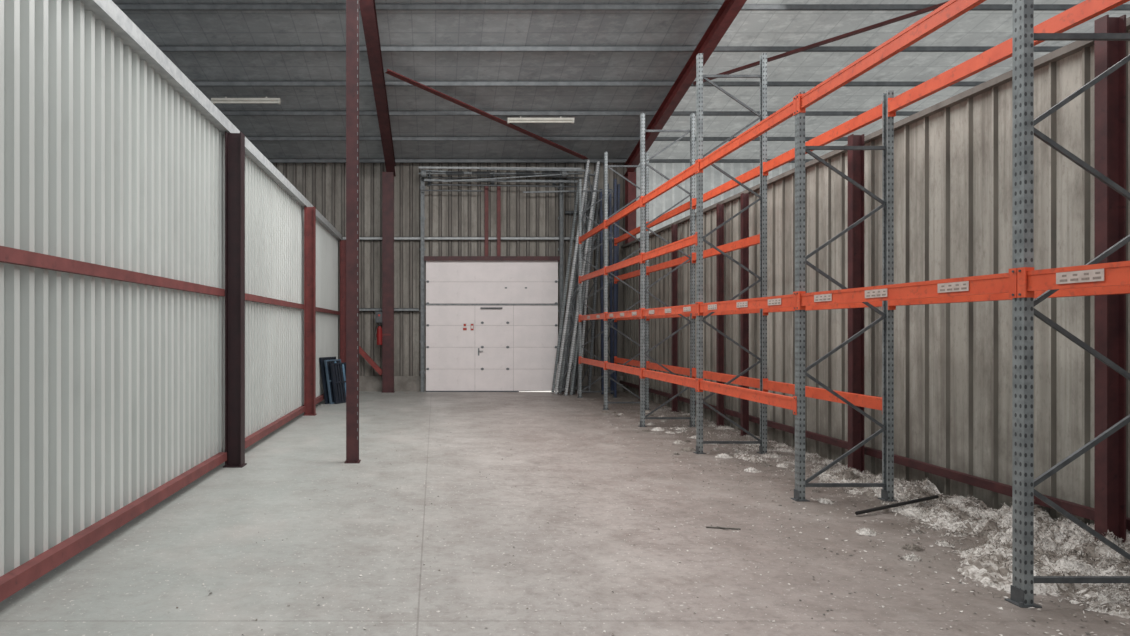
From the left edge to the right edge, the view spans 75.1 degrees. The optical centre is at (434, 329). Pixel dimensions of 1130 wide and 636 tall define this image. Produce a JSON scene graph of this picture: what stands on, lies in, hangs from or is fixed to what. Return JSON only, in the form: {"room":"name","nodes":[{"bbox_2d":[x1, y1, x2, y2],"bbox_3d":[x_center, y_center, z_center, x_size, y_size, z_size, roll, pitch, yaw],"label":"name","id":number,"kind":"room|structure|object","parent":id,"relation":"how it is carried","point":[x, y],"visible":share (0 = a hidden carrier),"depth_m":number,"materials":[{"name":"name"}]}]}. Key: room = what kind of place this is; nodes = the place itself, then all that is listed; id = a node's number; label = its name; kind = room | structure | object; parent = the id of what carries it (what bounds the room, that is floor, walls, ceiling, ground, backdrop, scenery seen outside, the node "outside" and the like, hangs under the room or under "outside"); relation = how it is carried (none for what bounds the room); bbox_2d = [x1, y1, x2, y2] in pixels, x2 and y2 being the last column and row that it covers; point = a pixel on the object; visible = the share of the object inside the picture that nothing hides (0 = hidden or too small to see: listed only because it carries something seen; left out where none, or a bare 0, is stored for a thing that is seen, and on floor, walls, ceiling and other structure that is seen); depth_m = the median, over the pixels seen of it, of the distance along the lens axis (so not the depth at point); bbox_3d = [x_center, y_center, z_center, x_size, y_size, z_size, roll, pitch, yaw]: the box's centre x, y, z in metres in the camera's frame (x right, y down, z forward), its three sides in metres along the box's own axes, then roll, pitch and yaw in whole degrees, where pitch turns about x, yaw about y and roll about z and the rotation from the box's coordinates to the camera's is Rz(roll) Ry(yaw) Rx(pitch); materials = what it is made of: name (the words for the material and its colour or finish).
{"room":"warehouse interior","nodes":[
{"label":"warehouse interior","id":0,"kind":"room"},
{"bbox_2d":[0,0,337,576],"bbox_3d":[-2.688,-0.440,8.880,0.054,4.160,21.760,0,0,0],"label":"wall","id":1,"kind":"structure","parent":0,"point":[111,391],"depth_m":6.07,"materials":[{"name":"white metal"}]},
{"bbox_2d":[0,246,224,295],"bbox_3d":[-2.630,-0.460,6.300,0.060,0.090,5.200,0,0,0],"label":"trim","id":2,"kind":"structure","parent":1,"relation":"attached to","point":[9,255],"depth_m":5.48,"materials":[{"name":"red paint"}]},
{"bbox_2d":[0,452,226,601],"bbox_3d":[-2.615,1.560,6.300,0.090,0.100,5.200,0,0,0],"label":"trim","id":3,"kind":"structure","parent":1,"relation":"attached to","point":[18,578],"depth_m":5.45,"materials":[{"name":"red paint"}]},
{"bbox_2d":[77,0,341,240],"bbox_3d":[-2.660,-2.550,8.950,0.200,0.160,21.900,0,0,0],"label":"trim","id":4,"kind":"structure","parent":1,"relation":"attached to","point":[114,18],"depth_m":7.27,"materials":[{"name":"metal"}]},
{"bbox_2d":[245,293,303,308],"bbox_3d":[-2.630,-0.460,11.700,0.060,0.090,5.200,0,0,0],"label":"trim","id":5,"kind":"structure","parent":1,"relation":"attached to","point":[248,297],"depth_m":11.45,"materials":[{"name":"red paint"}]},
{"bbox_2d":[245,406,305,448],"bbox_3d":[-2.615,1.560,11.700,0.090,0.100,5.200,0,0,0],"label":"trim","id":6,"kind":"structure","parent":1,"relation":"attached to","point":[256,436],"depth_m":11.46,"materials":[{"name":"red paint"}]},
{"bbox_2d":[303,393,323,405],"bbox_3d":[-2.615,1.560,17.100,0.090,0.100,5.200,0,0,0],"label":"trim","id":7,"kind":"structure","parent":1,"relation":"attached to","point":[320,398],"depth_m":16.16,"materials":[{"name":"red paint"}]},
{"bbox_2d":[316,307,339,314],"bbox_3d":[-2.630,-0.460,17.100,0.060,0.090,5.200,0,0,0],"label":"trim","id":8,"kind":"structure","parent":1,"relation":"attached to","point":[318,309],"depth_m":17.42,"materials":[{"name":"red paint"}]},
{"bbox_2d":[112,0,724,158],"bbox_3d":[-5.150,-7.170,7.700,21.700,5.180,25.400,0,0,0],"label":"ceiling","id":9,"kind":"structure","parent":0,"point":[163,28],"depth_m":15.38,"materials":[{"name":"metal"}]},
{"bbox_2d":[211,97,280,103],"bbox_3d":[-4.275,-5.200,16.300,1.550,0.160,0.120,0,0,0],"label":"lamp","id":10,"kind":"object","parent":9,"relation":"hanging from","point":[213,100],"visible":0.97,"depth_m":16.25,"materials":[{"name":"beige plastic"}]},
{"bbox_2d":[268,159,812,162],"bbox_3d":[0.000,-4.635,19.750,32.000,0.090,0.060,0,0,0],"label":"roof purlin","id":11,"kind":"structure","parent":9,"relation":"attached to","point":[270,160],"depth_m":19.72,"materials":[{"name":"grey metal"}]},
{"bbox_2d":[246,137,847,140],"bbox_3d":[0.000,-4.895,18.450,32.000,0.090,0.060,0,0,0],"label":"roof purlin","id":12,"kind":"structure","parent":9,"relation":"attached to","point":[248,138],"depth_m":18.42,"materials":[{"name":"grey metal"}]},
{"bbox_2d":[221,111,919,115],"bbox_3d":[0.000,-5.155,17.150,32.000,0.090,0.060,0,0,0],"label":"roof purlin","id":13,"kind":"structure","parent":9,"relation":"attached to","point":[226,113],"depth_m":17.12,"materials":[{"name":"grey metal"}]},
{"bbox_2d":[507,116,573,123],"bbox_3d":[2.525,-5.020,17.200,1.590,0.160,0.120,0,0,0],"label":"lamp","id":14,"kind":"object","parent":13,"relation":"hanging from","point":[509,120],"visible":1,"depth_m":17.18,"materials":[{"name":"beige plastic"}]},
{"bbox_2d":[192,82,983,86],"bbox_3d":[0.000,-5.415,15.850,32.000,0.090,0.060,0,0,0],"label":"roof purlin","id":15,"kind":"structure","parent":9,"relation":"attached to","point":[197,84],"depth_m":15.82,"materials":[{"name":"grey metal"}]},
{"bbox_2d":[157,46,1063,51],"bbox_3d":[0.000,-5.675,14.550,32.000,0.090,0.060,0,0,0],"label":"ceiling beam","id":16,"kind":"structure","parent":9,"relation":"attached to","point":[162,48],"depth_m":14.52,"materials":[{"name":"grey metal"}]},
{"bbox_2d":[116,4,1129,10],"bbox_3d":[0.000,-5.935,13.250,32.000,0.090,0.060,0,0,0],"label":"ceiling beam","id":17,"kind":"structure","parent":9,"relation":"attached to","point":[124,7],"depth_m":13.22,"materials":[{"name":"grey metal"}]},
{"bbox_2d":[693,0,949,84],"bbox_3d":[8.050,-5.707,13.800,6.087,0.786,0.100,0,0,36],"label":"brace","id":18,"kind":"object","parent":17,"relation":"attached to","point":[931,8],"visible":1,"depth_m":13.98,"materials":[{"name":"red paint"}]},
{"bbox_2d":[647,0,1129,158],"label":"ceiling","id":19,"kind":"structure","parent":9,"relation":"attached to","point":[749,28],"depth_m":15.19,"materials":[{"name":"grey metal"}]},
{"bbox_2d":[272,163,635,390],"bbox_3d":[1.000,-1.550,20.040,34.000,6.500,0.220,0,0,0],"label":"wall","id":20,"kind":"structure","parent":0,"point":[447,213],"depth_m":20.02,"materials":[{"name":"metal"}]},
{"bbox_2d":[359,308,418,310],"bbox_3d":[-1.500,-0.560,19.925,2.100,0.090,0.090,0,0,0],"label":"trim","id":21,"kind":"structure","parent":20,"relation":"attached to","point":[360,309],"depth_m":19.88,"materials":[{"name":"metal"}]},
{"bbox_2d":[343,237,612,239],"bbox_3d":[1.225,-2.530,19.925,7.550,0.090,0.090,0,0,0],"label":"trim","id":22,"kind":"structure","parent":20,"relation":"attached to","point":[344,238],"depth_m":19.88,"materials":[{"name":"metal"}]},
{"bbox_2d":[426,261,557,391],"bbox_3d":[1.565,-0.110,19.802,3.630,3.620,0.120,0,0,0],"label":"door","id":23,"kind":"structure","parent":20,"relation":"in","point":[492,326],"depth_m":19.80,"materials":[{"name":"metal"}]},
{"bbox_2d":[424,256,559,260],"bbox_3d":[1.560,-1.960,19.800,3.720,0.120,0.200,0,0,0],"label":"door frame","id":24,"kind":"structure","parent":20,"relation":"attached to","point":[426,258],"depth_m":19.70,"materials":[{"name":"red paint"}]},
{"bbox_2d":[484,186,487,255],"bbox_3d":[1.420,-3.010,19.890,0.100,1.980,0.100,0,0,0],"label":"post","id":25,"kind":"object","parent":24,"relation":"on","point":[485,187],"visible":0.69,"depth_m":19.86,"materials":[{"name":"brown metal"}]},
{"bbox_2d":[497,186,500,255],"bbox_3d":[1.760,-3.010,19.890,0.100,1.980,0.100,0,0,0],"label":"post","id":26,"kind":"object","parent":24,"relation":"on","point":[498,187],"visible":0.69,"depth_m":19.86,"materials":[{"name":"brown metal"}]},
{"bbox_2d":[418,167,590,391],"bbox_3d":[1.925,-1.377,19.688,4.750,6.155,0.525,0,0,0],"label":"door track","id":27,"kind":"object","parent":20,"relation":"attached to","point":[524,171],"visible":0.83,"depth_m":19.66,"materials":[{"name":"metal"}]},
{"bbox_2d":[565,211,612,213],"bbox_3d":[4.300,-3.250,19.925,1.400,0.090,0.090,0,0,0],"label":"trim","id":28,"kind":"structure","parent":20,"relation":"attached to","point":[566,212],"depth_m":19.88,"materials":[{"name":"metal"}]},
{"bbox_2d":[636,163,794,237],"bbox_3d":[11.675,-1.735,19.995,12.150,6.030,0.050,0,0,0],"label":"window","id":29,"kind":"structure","parent":20,"relation":"in","point":[713,178],"depth_m":20.02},
{"bbox_2d":[0,391,1129,635],"bbox_3d":[1.000,1.800,7.700,34.000,0.200,25.400,0,0,0],"label":"floor","id":30,"kind":"structure","parent":0,"point":[132,581],"depth_m":5.68,"materials":[{"name":"concrete"}]},
{"bbox_2d":[223,131,246,467],"bbox_3d":[-2.500,-0.380,9.000,0.240,4.160,0.220,0,0,0],"label":"steel column","id":31,"kind":"structure","parent":30,"relation":"on","point":[234,142],"depth_m":8.99,"materials":[{"name":"brown metal"}]},
{"bbox_2d":[303,206,316,415],"bbox_3d":[-2.500,-0.380,14.400,0.240,4.160,0.220,0,0,0],"label":"steel column","id":32,"kind":"structure","parent":30,"relation":"on","point":[309,212],"depth_m":14.39,"materials":[{"name":"red metal"}]},
{"bbox_2d":[319,357,335,403],"bbox_3d":[-2.435,1.167,16.790,0.212,1.074,0.600,0,0,28],"label":"panel","id":33,"kind":"object","parent":30,"relation":"on","point":[321,359],"visible":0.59,"depth_m":16.57,"materials":[{"name":"blue paint"}]},
{"bbox_2d":[324,359,340,403],"bbox_3d":[-2.320,1.196,16.788,0.203,1.014,0.600,0,0,28],"label":"panel","id":34,"kind":"object","parent":30,"relation":"on","point":[327,362],"visible":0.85,"depth_m":16.57,"materials":[{"name":"blue paint"}]},
{"bbox_2d":[330,362,345,403],"bbox_3d":[-2.205,1.236,16.814,0.190,0.935,0.600,0,0,28],"label":"panel","id":35,"kind":"object","parent":30,"relation":"on","point":[338,370],"visible":0.82,"depth_m":16.75,"materials":[{"name":"blue paint"}]},
{"bbox_2d":[340,240,345,362],"bbox_3d":[-2.500,-0.380,19.750,0.240,4.160,0.220,0,0,0],"label":"steel column","id":36,"kind":"structure","parent":30,"relation":"on","point":[342,242],"depth_m":19.74,"materials":[{"name":"red metal"}]},
{"bbox_2d":[344,0,360,462],"bbox_3d":[-1.060,-2.293,9.270,0.190,7.986,0.190,0,0,0],"label":"steel column","id":37,"kind":"structure","parent":30,"relation":"on","point":[352,6],"depth_m":9.20,"materials":[{"name":"brown metal"}]},
{"bbox_2d":[382,172,394,392],"bbox_3d":[-1.280,-1.300,19.700,0.340,6.000,0.340,0,0,0],"label":"steel column","id":38,"kind":"structure","parent":30,"relation":"on","point":[387,177],"depth_m":19.55,"materials":[{"name":"brown metal"}]},
{"bbox_2d":[359,346,381,375],"bbox_3d":[-1.910,0.700,19.700,1.035,1.089,0.120,0,0,0],"label":"brace","id":39,"kind":"object","parent":38,"relation":"attached to","point":[362,352],"visible":0.57,"depth_m":19.64,"materials":[{"name":"red paint"}]},
{"bbox_2d":[359,0,395,176],"bbox_3d":[-1.200,-6.765,7.925,0.240,5.070,23.850,0,0,0],"label":"roof beam","id":40,"kind":"structure","parent":38,"relation":"on","point":[367,7],"depth_m":14.93,"materials":[{"name":"brown metal"}]},
{"bbox_2d":[385,69,587,159],"bbox_3d":[1.525,-5.027,17.200,6.576,0.906,0.160,0,0,-40],"label":"brace","id":41,"kind":"object","parent":40,"relation":"attached to","point":[390,72],"visible":1,"depth_m":16.79,"materials":[{"name":"red paint"}]},
{"bbox_2d":[375,312,381,322],"bbox_3d":[-1.520,-0.350,19.645,0.200,0.300,0.150,0,0,0],"label":"switch box","id":42,"kind":"object","parent":38,"relation":"attached to","point":[378,315],"visible":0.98,"depth_m":19.59,"materials":[{"name":"metal"}]},
{"bbox_2d":[374,322,390,344],"bbox_3d":[-1.416,0.096,19.465,0.432,0.607,0.180,0,0,0],"label":"fire extinguisher","id":43,"kind":"object","parent":38,"relation":"attached to","point":[379,335],"visible":1,"depth_m":19.40,"materials":[{"name":"red metal"}]},
{"bbox_2d":[551,183,592,393],"bbox_3d":[3.647,-1.097,19.100,1.109,5.591,0.088,0,0,0],"label":"upright","id":44,"kind":"object","parent":30,"relation":"on","point":[590,196],"visible":0.52,"depth_m":19.06,"materials":[{"name":"metal"}]},
{"bbox_2d":[554,160,599,395],"bbox_3d":[3.672,-1.350,18.620,1.159,6.088,0.088,0,0,0],"label":"upright","id":45,"kind":"object","parent":30,"relation":"on","point":[587,174],"visible":0.86,"depth_m":18.57,"materials":[{"name":"metal"}]},
{"bbox_2d":[558,166,599,394],"bbox_3d":[3.757,-1.298,18.780,1.070,5.982,0.088,0,0,0],"label":"upright","id":46,"kind":"object","parent":30,"relation":"on","point":[591,228],"visible":0.62,"depth_m":18.73,"materials":[{"name":"metal"}]},
{"bbox_2d":[561,192,598,392],"bbox_3d":[3.898,-1.002,19.260,1.050,5.394,0.088,0,0,0],"label":"upright","id":47,"kind":"object","parent":30,"relation":"on","point":[597,204],"visible":0.41,"depth_m":19.22,"materials":[{"name":"metal"}]},
{"bbox_2d":[570,171,594,393],"bbox_3d":[3.899,-1.251,18.940,0.695,5.865,0.088,0,0,0],"label":"upright","id":48,"kind":"object","parent":30,"relation":"on","point":[585,199],"visible":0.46,"depth_m":18.90,"materials":[{"name":"metal"}]},
{"bbox_2d":[576,210,599,392],"bbox_3d":[4.149,-0.799,19.400,0.656,4.965,0.088,0,0,0],"label":"upright","id":49,"kind":"object","parent":30,"relation":"on","point":[598,220],"visible":0.52,"depth_m":19.36,"materials":[{"name":"metal"}]},
{"bbox_2d":[599,189,612,393],"bbox_3d":[4.475,-0.999,18.800,0.300,5.342,0.088,-1,0,0],"label":"upright","id":50,"kind":"object","parent":30,"relation":"on","point":[610,286],"visible":0.73,"depth_m":18.76,"materials":[{"name":"metal"}]},
{"bbox_2d":[603,184,619,387],"bbox_3d":[4.670,-1.099,19.100,0.360,5.542,0.088,1,0,0],"label":"upright","id":51,"kind":"object","parent":30,"relation":"on","point":[618,185],"visible":0.22,"depth_m":19.06,"materials":[{"name":"metal"}]},
{"bbox_2d":[625,172,635,243],"bbox_3d":[5.350,-1.300,19.700,0.260,6.000,0.340,0,0,0],"label":"steel column","id":52,"kind":"structure","parent":30,"relation":"on","point":[630,190],"depth_m":19.55,"materials":[{"name":"metal"}]},
{"bbox_2d":[624,0,746,176],"bbox_3d":[5.300,-6.765,7.925,0.200,5.070,23.850,0,0,0],"label":"roof beam","id":53,"kind":"structure","parent":52,"relation":"on","point":[729,9],"depth_m":15.00,"materials":[{"name":"brown metal"}]},
{"bbox_2d":[150,396,1124,635],"bbox_3d":[1.703,1.694,11.002,6.617,0.008,15.013,0,0,0],"label":"dust flecks","id":54,"kind":"object","parent":30,"relation":"on","point":[953,590],"visible":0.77,"depth_m":6.37,"materials":[{"name":"fabric"}]},
{"bbox_2d":[638,239,639,399],"bbox_3d":[4.990,-0.250,17.400,0.140,3.900,0.120,0,0,0],"label":"steel column","id":55,"kind":"structure","parent":30,"relation":"on","point":[639,239],"depth_m":17.39,"materials":[{"name":"grey metal"}]},
{"bbox_2d":[651,427,663,430],"bbox_3d":[3.781,1.667,12.207,0.241,0.066,0.230,0,0,0],"label":"clump","id":56,"kind":"object","parent":30,"relation":"on","point":[657,428],"visible":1,"depth_m":12.17,"materials":[{"name":"fabric"}]},
{"bbox_2d":[671,224,678,411],"bbox_3d":[4.990,-0.250,15.000,0.140,3.900,0.120,0,0,0],"label":"steel column","id":57,"kind":"structure","parent":30,"relation":"on","point":[674,227],"depth_m":14.99,"materials":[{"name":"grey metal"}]},
{"bbox_2d":[673,440,685,443],"bbox_3d":[3.679,1.673,10.842,0.234,0.054,0.224,0,0,0],"label":"clump","id":58,"kind":"object","parent":30,"relation":"on","point":[676,441],"visible":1,"depth_m":10.80,"materials":[{"name":"fabric"}]},
{"bbox_2d":[681,447,695,451],"bbox_3d":[3.577,1.666,10.166,0.235,0.069,0.242,0,0,42],"label":"clump","id":59,"kind":"object","parent":30,"relation":"on","point":[689,449],"visible":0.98,"depth_m":10.12,"materials":[{"name":"fabric"}]},
{"bbox_2d":[716,204,723,426],"bbox_3d":[4.990,-0.250,12.600,0.140,3.900,0.120,0,0,0],"label":"steel column","id":60,"kind":"structure","parent":30,"relation":"on","point":[719,207],"depth_m":12.59,"materials":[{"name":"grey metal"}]},
{"bbox_2d":[706,526,740,529],"bbox_3d":[2.461,1.692,6.144,0.277,0.013,0.063,0,0,14],"label":"wood splinter","id":61,"kind":"object","parent":30,"relation":"on","point":[718,527],"visible":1,"depth_m":6.15,"materials":[{"name":"wood"}]},
{"bbox_2d":[715,453,732,457],"bbox_3d":[3.865,1.673,9.633,0.222,0.053,0.225,0,0,-40],"label":"clump","id":62,"kind":"object","parent":30,"relation":"on","point":[721,455],"visible":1,"depth_m":9.59,"materials":[{"name":"fabric"}]},
{"bbox_2d":[739,193,748,435],"bbox_3d":[4.990,-0.250,11.600,0.140,3.900,0.120,0,0,0],"label":"steel column","id":63,"kind":"structure","parent":30,"relation":"on","point":[744,196],"depth_m":11.58,"materials":[{"name":"metal"}]},
{"bbox_2d":[744,467,760,472],"bbox_3d":[3.825,1.670,8.682,0.209,0.060,0.216,0,0,0],"label":"clump","id":64,"kind":"object","parent":30,"relation":"on","point":[751,469],"visible":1,"depth_m":8.64,"materials":[{"name":"fabric"}]},
{"bbox_2d":[775,463,788,467],"bbox_3d":[4.329,1.673,8.978,0.173,0.053,0.170,0,0,-38],"label":"clump","id":65,"kind":"object","parent":30,"relation":"on","point":[779,464],"visible":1,"depth_m":8.94,"materials":[{"name":"fabric"}]},
{"bbox_2d":[817,497,833,503],"bbox_3d":[3.843,1.674,7.101,0.180,0.051,0.180,0,0,-40],"label":"clump","id":66,"kind":"object","parent":30,"relation":"on","point":[822,500],"visible":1,"depth_m":7.08,"materials":[{"name":"fabric"}]},
{"bbox_2d":[578,0,1129,607],"bbox_3d":[4.090,-1.050,9.930,1.010,5.500,16.510,0,0,0],"label":"rack","id":67,"kind":"object","parent":30,"relation":"on","point":[1025,286],"visible":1,"depth_m":7.16,"materials":[{"name":"metal"}]},
{"bbox_2d":[848,134,865,473],"bbox_3d":[4.970,-0.300,8.500,0.180,4.000,0.140,0,0,0],"label":"steel column","id":68,"kind":"structure","parent":30,"relation":"on","point":[855,157],"depth_m":8.49,"materials":[{"name":"metal"}]},
{"bbox_2d":[855,528,878,535],"bbox_3d":[3.623,1.673,6.030,0.186,0.053,0.170,0,0,0],"label":"clump","id":69,"kind":"object","parent":30,"relation":"on","point":[868,531],"visible":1,"depth_m":6.01,"materials":[{"name":"fabric"}]},
{"bbox_2d":[609,406,1129,635],"bbox_3d":[4.228,1.562,9.641,1.826,0.336,12.504,0,0,0],"label":"litter","id":70,"kind":"object","parent":30,"relation":"on","point":[1077,553],"visible":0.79,"depth_m":5.58,"materials":[{"name":"fabric"}]},
{"bbox_2d":[855,495,937,514],"bbox_3d":[4.360,1.645,6.780,1.131,0.080,0.032,0,0,-23],"label":"metal pole","id":71,"kind":"object","parent":30,"relation":"on","point":[934,496],"visible":1,"depth_m":6.75,"materials":[{"name":"black metal"}]},
{"bbox_2d":[903,553,921,560],"bbox_3d":[3.545,1.677,5.352,0.144,0.046,0.139,0,0,0],"label":"clump","id":72,"kind":"object","parent":30,"relation":"on","point":[908,557],"visible":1,"depth_m":5.33,"materials":[{"name":"fabric"}]},
{"bbox_2d":[901,543,924,551],"bbox_3d":[3.715,1.679,5.594,0.171,0.042,0.160,0,0,0],"label":"clump","id":73,"kind":"object","parent":30,"relation":"on","point":[911,547],"visible":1,"depth_m":5.57,"materials":[{"name":"fabric"}]},
{"bbox_2d":[907,528,923,533],"bbox_3d":[4.054,1.678,6.055,0.139,0.044,0.136,0,0,0],"label":"clump","id":74,"kind":"object","parent":30,"relation":"on","point":[917,531],"visible":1,"depth_m":6.03,"materials":[{"name":"fabric"}]},
{"bbox_2d":[935,540,954,546],"bbox_3d":[4.039,1.676,5.709,0.144,0.047,0.153,0,0,18],"label":"clump","id":75,"kind":"object","parent":30,"relation":"on","point":[944,543],"visible":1,"depth_m":5.68,"materials":[{"name":"fabric"}]},
{"bbox_2d":[1094,15,1125,542],"bbox_3d":[4.970,-0.300,5.300,0.180,4.000,0.140,0,0,0],"label":"steel column","id":76,"kind":"structure","parent":30,"relation":"on","point":[1110,92],"depth_m":5.29,"materials":[{"name":"metal"}]},
{"bbox_2d":[623,30,1129,531],"bbox_3d":[5.165,-0.290,8.850,0.030,3.980,21.700,0,0,0],"label":"wall","id":77,"kind":"structure","parent":0,"point":[953,165],"depth_m":7.36,"materials":[{"name":"beige metal"}]},
{"bbox_2d":[620,381,1129,530],"bbox_3d":[5.110,1.430,8.900,0.060,0.080,21.800,0,0,0],"label":"trim","id":78,"kind":"structure","parent":77,"relation":"attached to","point":[1076,509],"depth_m":7.38,"materials":[{"name":"red paint"}]},
{"bbox_2d":[620,17,1129,248],"bbox_3d":[5.160,-2.270,8.900,0.120,0.060,21.800,0,0,0],"label":"trim","id":79,"kind":"structure","parent":77,"relation":"attached to","point":[1076,46],"depth_m":7.34,"materials":[{"name":"grey metal"}]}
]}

